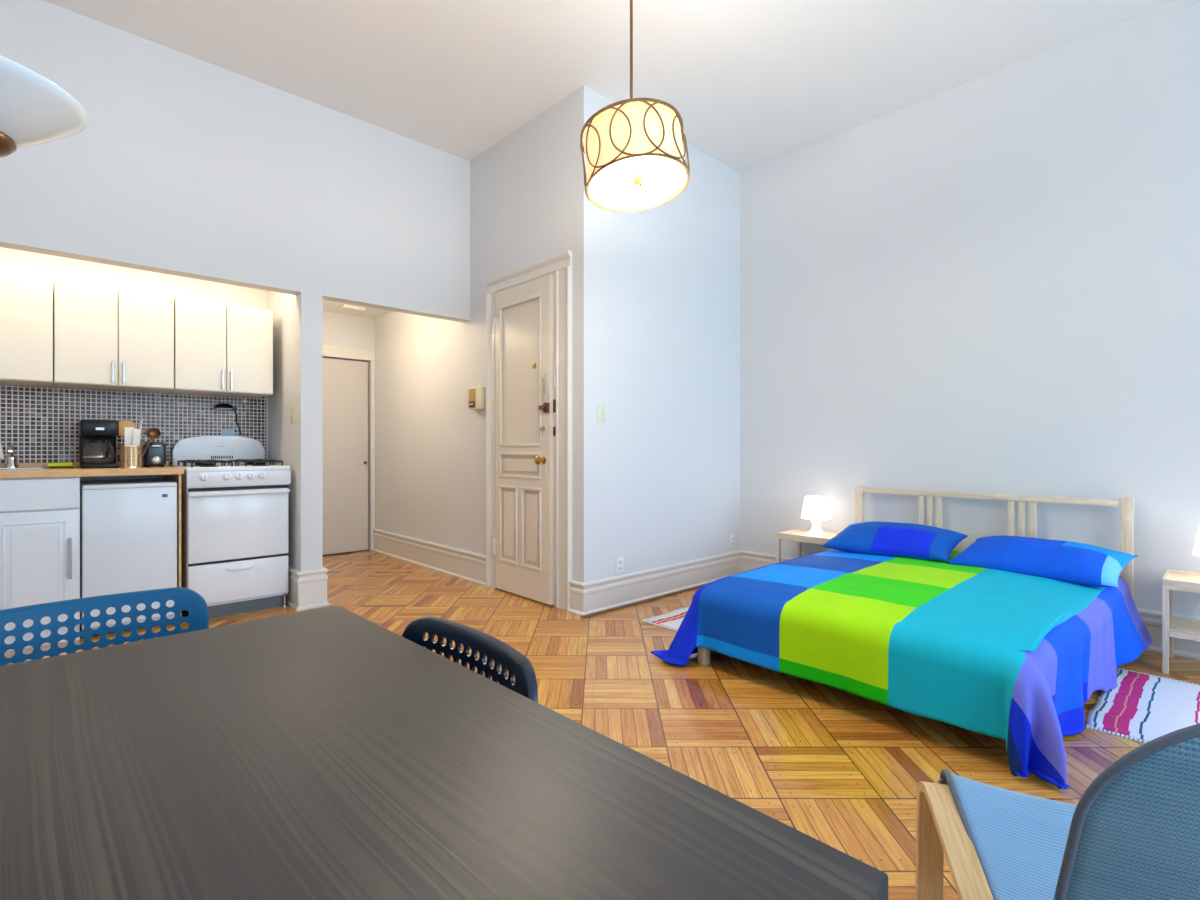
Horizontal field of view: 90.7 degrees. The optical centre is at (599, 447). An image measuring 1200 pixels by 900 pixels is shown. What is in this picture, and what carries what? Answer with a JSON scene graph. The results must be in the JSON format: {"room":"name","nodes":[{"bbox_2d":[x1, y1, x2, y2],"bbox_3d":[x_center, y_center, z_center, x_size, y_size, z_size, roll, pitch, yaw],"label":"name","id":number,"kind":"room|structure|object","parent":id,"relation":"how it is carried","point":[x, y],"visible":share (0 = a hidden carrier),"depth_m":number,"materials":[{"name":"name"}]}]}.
{"room":"studio apartment","nodes":[
{"label":"studio apartment","id":0,"kind":"room"},
{"bbox_2d":[0,247,267,480],"bbox_3d":[-3.545,-0.175,3.498,2.827,2.450,0.100,0,0,-43],"label":"wall","id":1,"kind":"structure","parent":0,"point":[12,261],"depth_m":3.86,"materials":[{"name":"paint"}]},
{"bbox_2d":[0,272,52,386],"bbox_3d":[-3.402,-0.660,3.271,0.562,0.580,0.411,0,0,-43],"label":"upper cabinet","id":2,"kind":"object","parent":1,"relation":"attached to","point":[26,302],"visible":1,"depth_m":3.26,"materials":[{"name":"wood"}]},
{"bbox_2d":[53,280,173,392],"bbox_3d":[-2.992,-0.660,3.656,0.555,0.580,0.411,0,0,-43],"label":"upper cabinet","id":3,"kind":"object","parent":1,"relation":"attached to","point":[105,338],"visible":1,"depth_m":3.52,"materials":[{"name":"wood"}]},
{"bbox_2d":[0,385,265,464],"bbox_3d":[-3.477,-0.138,3.490,2.715,0.505,0.006,0,0,-43],"label":"backsplash","id":4,"kind":"structure","parent":1,"relation":"attached to","point":[41,423],"depth_m":3.77,"materials":[{"name":"tile"}]},
{"bbox_2d":[0,461,168,467],"bbox_3d":[-3.686,0.104,3.278,2.120,0.032,0.016,0,0,-43],"label":"backsplash ledge","id":5,"kind":"object","parent":4,"relation":"attached to","point":[75,464],"visible":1,"depth_m":3.56,"materials":[{"name":"brown wood"}]},
{"bbox_2d":[222,428,232,435],"bbox_3d":[-2.666,-0.110,4.244,0.070,0.060,0.006,0,0,-43],"label":"outlet cover","id":6,"kind":"object","parent":4,"relation":"attached to","point":[225,431],"visible":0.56,"depth_m":4.24,"materials":[{"name":"white plastic"}]},
{"bbox_2d":[214,403,241,434],"bbox_3d":[-2.628,-0.204,4.197,0.184,0.221,0.127,0,0,-43],"label":"lamp","id":7,"kind":"object","parent":4,"relation":"attached to","point":[220,405],"visible":1,"depth_m":4.15,"materials":[{"name":"black plastic"}]},
{"bbox_2d":[166,297,272,397],"bbox_3d":[-2.584,-0.660,4.040,0.558,0.580,0.411,0,0,-43],"label":"upper cabinet","id":8,"kind":"object","parent":1,"relation":"attached to","point":[220,349],"visible":0.98,"depth_m":3.90,"materials":[{"name":"wood"}]},
{"bbox_2d":[0,0,469,570],"bbox_3d":[-3.527,-0.617,3.664,5.082,3.334,1.869,0,0,-43],"label":"wall","id":9,"kind":"structure","parent":0,"point":[181,164],"depth_m":3.65,"materials":[{"name":"paint"}]},
{"bbox_2d":[290,405,293,422],"bbox_3d":[-2.075,-0.230,3.986,0.016,0.120,0.070,0,0,-43],"label":"light switch","id":10,"kind":"object","parent":9,"relation":"attached to","point":[291,406],"visible":1,"depth_m":3.98,"materials":[{"name":"beige plastic"}]},
{"bbox_2d":[286,565,329,610],"bbox_3d":[-2.519,0.927,4.568,0.202,0.245,1.873,0,0,-43],"label":"baseboard","id":11,"kind":"structure","parent":9,"relation":"attached to","point":[306,589],"depth_m":3.90,"materials":[{"name":"paint"}]},
{"bbox_2d":[268,291,294,310],"bbox_3d":[-2.580,-1.208,4.633,0.134,0.383,1.755,0,0,-43],"label":"wall","id":12,"kind":"structure","parent":0,"point":[275,299],"depth_m":4.27,"materials":[{"name":"paint"}]},
{"bbox_2d":[323,311,373,554],"bbox_3d":[-2.721,-0.175,5.787,1.241,2.450,0.120,0,0,-43],"label":"wall","id":13,"kind":"structure","parent":0,"point":[341,330],"depth_m":5.96,"materials":[{"name":"paint"}]},
{"bbox_2d":[323,358,367,554],"bbox_3d":[-2.693,0.082,5.753,0.887,1.913,0.068,0,0,-43],"label":"door","id":14,"kind":"structure","parent":13,"relation":"in","point":[345,382],"depth_m":5.90,"materials":[{"name":"paint"}]},
{"bbox_2d":[323,345,374,550],"bbox_3d":[-2.695,0.030,5.713,1.061,2.040,0.024,0,0,-43],"label":"trim","id":15,"kind":"structure","parent":13,"relation":"attached to","point":[330,351],"depth_m":6.04,"materials":[{"name":"paint"}]},
{"bbox_2d":[323,300,391,317],"bbox_3d":[-2.123,-1.365,5.063,1.121,0.070,1.755,0,0,-43],"label":"ceiling","id":16,"kind":"structure","parent":0,"point":[331,306],"depth_m":5.74,"materials":[{"name":"paint"}]},
{"bbox_2d":[337,305,364,312],"bbox_3d":[-2.360,-1.317,5.619,0.200,0.025,0.180,0,0,-43],"label":"ceiling light","id":17,"kind":"object","parent":16,"relation":"in","point":[347,308],"visible":1,"depth_m":5.59,"materials":[{"name":"paint"}]},
{"bbox_2d":[374,94,570,554],"bbox_3d":[-1.206,-0.617,4.994,0.120,3.334,3.112,0,0,-43],"label":"wall","id":18,"kind":"structure","parent":0,"point":[430,447],"depth_m":4.81,"materials":[{"name":"paint"}]},
{"bbox_2d":[372,529,485,585],"bbox_3d":[-1.579,0.938,5.277,0.034,0.225,2.128,0,0,-43],"label":"baseboard","id":19,"kind":"structure","parent":18,"relation":"attached to","point":[459,563],"depth_m":5.11,"materials":[{"name":"paint"}]},
{"bbox_2d":[469,386,485,409],"bbox_3d":[-0.956,-0.385,4.591,0.069,0.170,0.170,0,0,-43],"label":"intercom","id":20,"kind":"object","parent":18,"relation":"attached to","point":[477,395],"visible":1,"depth_m":4.55,"materials":[{"name":"beige plastic"}]},
{"bbox_2d":[493,275,553,604],"bbox_3d":[-0.570,-0.052,4.157,0.114,2.177,0.684,0,0,-42],"label":"door","id":21,"kind":"structure","parent":18,"relation":"in","point":[523,322],"depth_m":4.14,"materials":[{"name":"paint"}]},
{"bbox_2d":[486,250,571,611],"bbox_3d":[-0.497,-0.107,4.174,0.107,2.315,0.962,0,0,-43],"label":"trim","id":22,"kind":"structure","parent":18,"relation":"attached to","point":[559,265],"depth_m":3.90,"materials":[{"name":"paint"}]},
{"bbox_2d":[4,550,1199,899],"bbox_3d":[-0.446,1.100,1.654,7.056,0.100,9.260,0,0,-43],"label":"floor","id":23,"kind":"structure","parent":0,"point":[842,769],"depth_m":2.33,"materials":[{"name":"brown wood"}]},
{"bbox_2d":[0,477,79,650],"bbox_3d":[-3.275,0.604,3.189,0.698,0.892,0.661,0,0,-43],"label":"base cabinet","id":24,"kind":"object","parent":23,"relation":"on","point":[40,517],"visible":0.68,"depth_m":3.10,"materials":[{"name":"wood"}]},
{"bbox_2d":[0,466,183,478],"bbox_3d":[-3.461,0.139,3.033,2.112,0.037,0.645,0,0,-43],"label":"countertop","id":25,"kind":"structure","parent":24,"relation":"on","point":[153,470],"depth_m":3.26,"materials":[{"name":"brown wood"}]},
{"bbox_2d":[0,444,18,467],"bbox_3d":[-3.361,0.049,3.363,0.089,0.141,0.216,0,0,-43],"label":"faucet","id":26,"kind":"object","parent":25,"relation":"on","point":[11,459],"visible":0.85,"depth_m":3.41,"materials":[{"name":"silver metal"}]},
{"bbox_2d":[0,467,49,470],"bbox_3d":[-3.311,0.117,3.200,0.500,0.006,0.400,0,0,-43],"label":"sink","id":27,"kind":"object","parent":25,"relation":"in","point":[30,468],"visible":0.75,"depth_m":3.25,"materials":[{"name":"metal"}]},
{"bbox_2d":[0,468,42,469],"bbox_3d":[-3.311,0.119,3.200,0.440,0.002,0.340,0,0,-43],"label":"basin","id":28,"kind":"object","parent":27,"relation":"in","point":[0,468],"depth_m":3.39,"materials":[{"name":"silver metal"}]},
{"bbox_2d":[47,462,72,468],"bbox_3d":[-3.179,0.103,3.490,0.110,0.034,0.070,0,0,-43],"label":"sponge","id":29,"kind":"object","parent":25,"relation":"on","point":[59,465],"visible":0.87,"depth_m":3.47,"materials":[{"name":"yellow"}]},
{"bbox_2d":[78,420,118,468],"bbox_3d":[-2.996,-0.022,3.544,0.176,0.285,0.275,0,0,-43],"label":"coffee maker","id":30,"kind":"object","parent":25,"relation":"on","point":[97,438],"visible":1,"depth_m":3.49,"materials":[{"name":"black plastic"}]},
{"bbox_2d":[120,445,142,467],"bbox_3d":[-2.838,0.053,3.591,0.110,0.136,0.110,0,0,-43],"label":"utensil holder","id":31,"kind":"object","parent":25,"relation":"on","point":[131,462],"visible":0.99,"depth_m":3.55,"materials":[{"name":"metal"}]},
{"bbox_2d":[119,420,136,465],"bbox_3d":[-2.875,-0.027,3.594,0.104,0.286,0.032,0,0,-35],"label":"wooden spoon","id":32,"kind":"object","parent":31,"relation":"in","point":[124,423],"visible":0.45,"depth_m":3.59,"materials":[{"name":"brown wood"}]},
{"bbox_2d":[124,427,133,465],"bbox_3d":[-2.828,-0.004,3.559,0.044,0.240,0.020,0,0,-43],"label":"spatula","id":33,"kind":"object","parent":31,"relation":"in","point":[128,431],"visible":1,"depth_m":3.55,"materials":[{"name":"white plastic"}]},
{"bbox_2d":[132,429,140,465],"bbox_3d":[-2.798,0.002,3.572,0.025,0.230,0.044,0,0,13],"label":"spatula","id":34,"kind":"object","parent":31,"relation":"in","point":[136,432],"visible":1,"depth_m":3.57,"materials":[{"name":"white plastic"}]},
{"bbox_2d":[132,419,142,459],"bbox_3d":[-2.845,-0.030,3.628,0.044,0.295,0.068,0,0,33],"label":"spatula","id":35,"kind":"object","parent":31,"relation":"in","point":[140,420],"visible":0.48,"depth_m":3.64,"materials":[{"name":"white plastic"}]},
{"bbox_2d":[138,428,148,458],"bbox_3d":[-2.834,-0.002,3.666,0.080,0.239,0.056,0,0,-43],"label":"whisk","id":36,"kind":"object","parent":31,"relation":"in","point":[145,428],"visible":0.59,"depth_m":3.67,"materials":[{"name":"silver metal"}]},
{"bbox_2d":[138,428,160,465],"bbox_3d":[-2.768,-0.004,3.633,0.122,0.244,0.038,0,0,-32],"label":"ladle","id":37,"kind":"object","parent":31,"relation":"in","point":[152,433],"visible":1,"depth_m":3.64,"materials":[{"name":"brown wood"}]},
{"bbox_2d":[142,442,165,466],"bbox_3d":[-2.829,0.042,3.757,0.104,0.156,0.270,0,0,-43],"label":"toaster","id":38,"kind":"object","parent":25,"relation":"on","point":[155,454],"visible":0.92,"depth_m":3.67,"materials":[{"name":"metal"}]},
{"bbox_2d":[0,55,87,157],"bbox_3d":[-1.389,0.129,1.295,0.410,1.842,0.410,0,0,-43],"label":"torchiere floor lamp","id":39,"kind":"object","parent":23,"relation":"on","point":[34,110],"visible":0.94,"depth_m":1.30,"materials":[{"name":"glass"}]},
{"bbox_2d":[0,587,208,665],"bbox_3d":[-0.849,0.670,0.993,0.400,0.763,0.449,0,0,-43],"label":"dining chair","id":40,"kind":"object","parent":23,"relation":"on","point":[187,599],"visible":0.22,"depth_m":1.14,"materials":[{"name":"blue plastic"}]},
{"bbox_2d":[80,478,176,637],"bbox_3d":[-2.859,0.626,3.579,0.426,0.848,0.603,0,0,-43],"label":"mini fridge","id":41,"kind":"object","parent":23,"relation":"on","point":[128,527],"visible":0.75,"depth_m":3.36,"materials":[{"name":"white metal"}]},
{"bbox_2d":[164,474,180,586],"bbox_3d":[-2.710,0.604,3.752,0.012,0.892,0.615,0,0,-43],"label":"end panel","id":42,"kind":"object","parent":23,"relation":"on","point":[175,478],"visible":0.29,"depth_m":3.53,"materials":[{"name":"brown wood"}]},
{"bbox_2d":[171,436,290,618],"bbox_3d":[-2.462,0.482,3.948,0.570,1.135,0.689,0,0,-43],"label":"gas stove","id":43,"kind":"object","parent":23,"relation":"on","point":[234,504],"visible":0.96,"depth_m":3.75,"materials":[{"name":"white metal"}]},
{"bbox_2d":[172,464,289,471],"bbox_3d":[-2.478,0.132,3.965,0.570,0.027,0.642,0,0,-43],"label":"cooktop","id":44,"kind":"object","parent":43,"relation":"in","point":[187,467],"depth_m":3.77,"materials":[{"name":"white metal"}]},
{"bbox_2d":[0,605,887,899],"bbox_3d":[-0.531,0.680,0.432,1.058,0.740,1.040,0,0,-45],"label":"dining table","id":45,"kind":"object","parent":23,"relation":"on","point":[326,753],"visible":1,"depth_m":0.53,"materials":[{"name":"black wood"}]},
{"bbox_2d":[402,616,537,702],"bbox_3d":[-0.333,0.670,0.785,0.449,0.763,0.400,0,0,-43],"label":"dining chair","id":46,"kind":"object","parent":23,"relation":"on","point":[511,660],"visible":0.1,"depth_m":0.91,"materials":[{"name":"black plastic"}]},
{"bbox_2d":[641,606,689,630],"bbox_3d":[0.738,1.046,3.711,0.884,0.008,0.502,0,0,-43],"label":"rug","id":47,"kind":"object","parent":23,"relation":"on","point":[672,620],"visible":0.16,"depth_m":3.60,"materials":[{"name":"fabric"}]},
{"bbox_2d":[776,528,837,562],"bbox_3d":[1.534,0.830,4.229,0.332,0.440,0.420,0,0,-43],"label":"bedside table","id":48,"kind":"object","parent":23,"relation":"on","point":[799,535],"visible":0.2,"depth_m":4.24,"materials":[{"name":"brown wood"}]},
{"bbox_2d":[801,496,830,535],"bbox_3d":[1.542,0.483,4.229,0.202,0.273,0.202,0,0,-43],"label":"table lamp","id":49,"kind":"object","parent":48,"relation":"on","point":[816,509],"visible":1,"depth_m":4.17,"materials":[{"name":"white"}]},
{"bbox_2d":[698,485,1133,664],"bbox_3d":[1.629,0.655,2.994,1.825,0.790,1.440,0,0,-43],"label":"frame","id":50,"kind":"object","parent":23,"relation":"on","point":[1126,505],"visible":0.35,"depth_m":3.42,"materials":[{"name":"brown wood"}]},
{"bbox_2d":[650,549,1152,788],"bbox_3d":[1.510,0.834,2.970,1.891,0.419,1.713,0,0,-43],"label":"duvet","id":51,"kind":"object","parent":50,"relation":"on","point":[1016,659],"visible":0.93,"depth_m":2.36,"materials":[{"name":"fabric"}]},
{"bbox_2d":[822,521,968,560],"bbox_3d":[1.799,0.562,3.634,0.710,0.187,0.461,0,0,44],"label":"pillow","id":52,"kind":"object","parent":51,"relation":"on","point":[905,540],"visible":0.95,"depth_m":3.50,"materials":[{"name":"blue fabric"}]},
{"bbox_2d":[947,536,1136,586],"bbox_3d":[2.288,0.576,3.099,0.461,0.180,0.720,0,0,-39],"label":"pillow","id":53,"kind":"object","parent":51,"relation":"on","point":[1066,561],"visible":0.94,"depth_m":2.96,"materials":[{"name":"blue fabric"}]},
{"bbox_2d":[916,723,1199,899],"bbox_3d":[0.864,0.655,0.768,0.650,0.790,0.743,0,0,15],"label":"armchair","id":54,"kind":"object","parent":23,"relation":"on","point":[1127,840],"visible":1,"depth_m":0.69,"materials":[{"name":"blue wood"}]},
{"bbox_2d":[1086,667,1199,753],"bbox_3d":[2.355,1.046,2.291,0.874,0.008,0.657,0,0,-43],"label":"striped rug","id":55,"kind":"object","parent":23,"relation":"on","point":[1143,707],"visible":0.83,"depth_m":2.38,"materials":[{"name":"fabric"}]},
{"bbox_2d":[1162,569,1199,673],"bbox_3d":[2.883,0.830,2.722,0.332,0.440,0.420,0,0,-43],"label":"bedside table","id":56,"kind":"object","parent":23,"relation":"on","point":[1179,580],"visible":1,"depth_m":2.76,"materials":[{"name":"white wood"}]},
{"bbox_2d":[1193,524,1199,555],"bbox_3d":[2.873,0.483,2.732,0.202,0.273,0.202,0,0,-43],"label":"table lamp","id":57,"kind":"object","parent":56,"relation":"on","point":[1196,551],"visible":1,"depth_m":2.77,"materials":[{"name":"white"}]},
{"bbox_2d":[43,0,1175,172],"bbox_3d":[0.235,-2.334,0.929,7.056,0.100,7.271,0,0,-43],"label":"ceiling","id":58,"kind":"structure","parent":0,"point":[751,83],"depth_m":3.39,"materials":[{"name":"paint"}]},
{"bbox_2d":[580,0,689,211],"bbox_3d":[0.139,-1.645,2.359,0.424,1.277,0.443,0,0,-43],"label":"pendant lamp","id":59,"kind":"object","parent":58,"relation":"hanging from","point":[632,148],"visible":1,"depth_m":2.26,"materials":[{"name":"beige fabric"}]},
{"bbox_2d":[591,157,682,199],"bbox_3d":[0.145,-1.085,2.355,0.366,0.060,0.363,0,0,-43],"label":"diffuser","id":60,"kind":"object","parent":59,"relation":"attached to","point":[659,178],"depth_m":2.37,"materials":[{"name":"white"}]},
{"bbox_2d":[571,85,739,581],"bbox_3d":[0.489,-0.617,4.369,1.734,3.334,0.120,0,0,-43],"label":"wall","id":61,"kind":"structure","parent":0,"point":[656,291],"depth_m":4.20,"materials":[{"name":"paint"}]},
{"bbox_2d":[597,404,605,422],"bbox_3d":[0.015,-0.223,3.830,0.075,0.115,0.016,0,0,-43],"label":"light switch","id":62,"kind":"object","parent":61,"relation":"attached to","point":[601,409],"visible":1,"depth_m":3.83,"materials":[{"name":"plastic"}]},
{"bbox_2d":[616,556,623,573],"bbox_3d":[0.134,0.780,3.945,0.072,0.110,0.010,0,0,-43],"label":"wall outlet","id":63,"kind":"object","parent":61,"relation":"attached to","point":[619,560],"visible":1,"depth_m":3.94,"materials":[{"name":"white plastic"}]},
{"bbox_2d":[581,581,713,617],"bbox_3d":[0.532,1.044,4.261,1.759,0.013,0.028,0,0,-43],"label":"trim","id":64,"kind":"structure","parent":61,"relation":"attached to","point":[698,586],"depth_m":4.00,"materials":[{"name":"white wood"}]},
{"bbox_2d":[730,534,734,547],"bbox_3d":[1.081,0.760,4.836,0.072,0.110,0.010,0,0,-43],"label":"wall outlet","id":65,"kind":"object","parent":61,"relation":"attached to","point":[732,536],"visible":1,"depth_m":4.83,"materials":[{"name":"white plastic"}]},
{"bbox_2d":[740,0,1199,616],"bbox_3d":[3.188,-0.617,2.852,0.120,3.334,6.028,0,0,-43],"label":"wall","id":66,"kind":"structure","parent":0,"point":[990,283],"depth_m":3.60,"materials":[{"name":"paint"}]},
{"bbox_2d":[568,550,1199,659],"bbox_3d":[2.462,0.949,2.246,1.768,0.203,5.900,0,0,-43],"label":"baseboard","id":67,"kind":"structure","parent":66,"relation":"attached to","point":[589,597],"depth_m":4.04,"materials":[{"name":"paint"}]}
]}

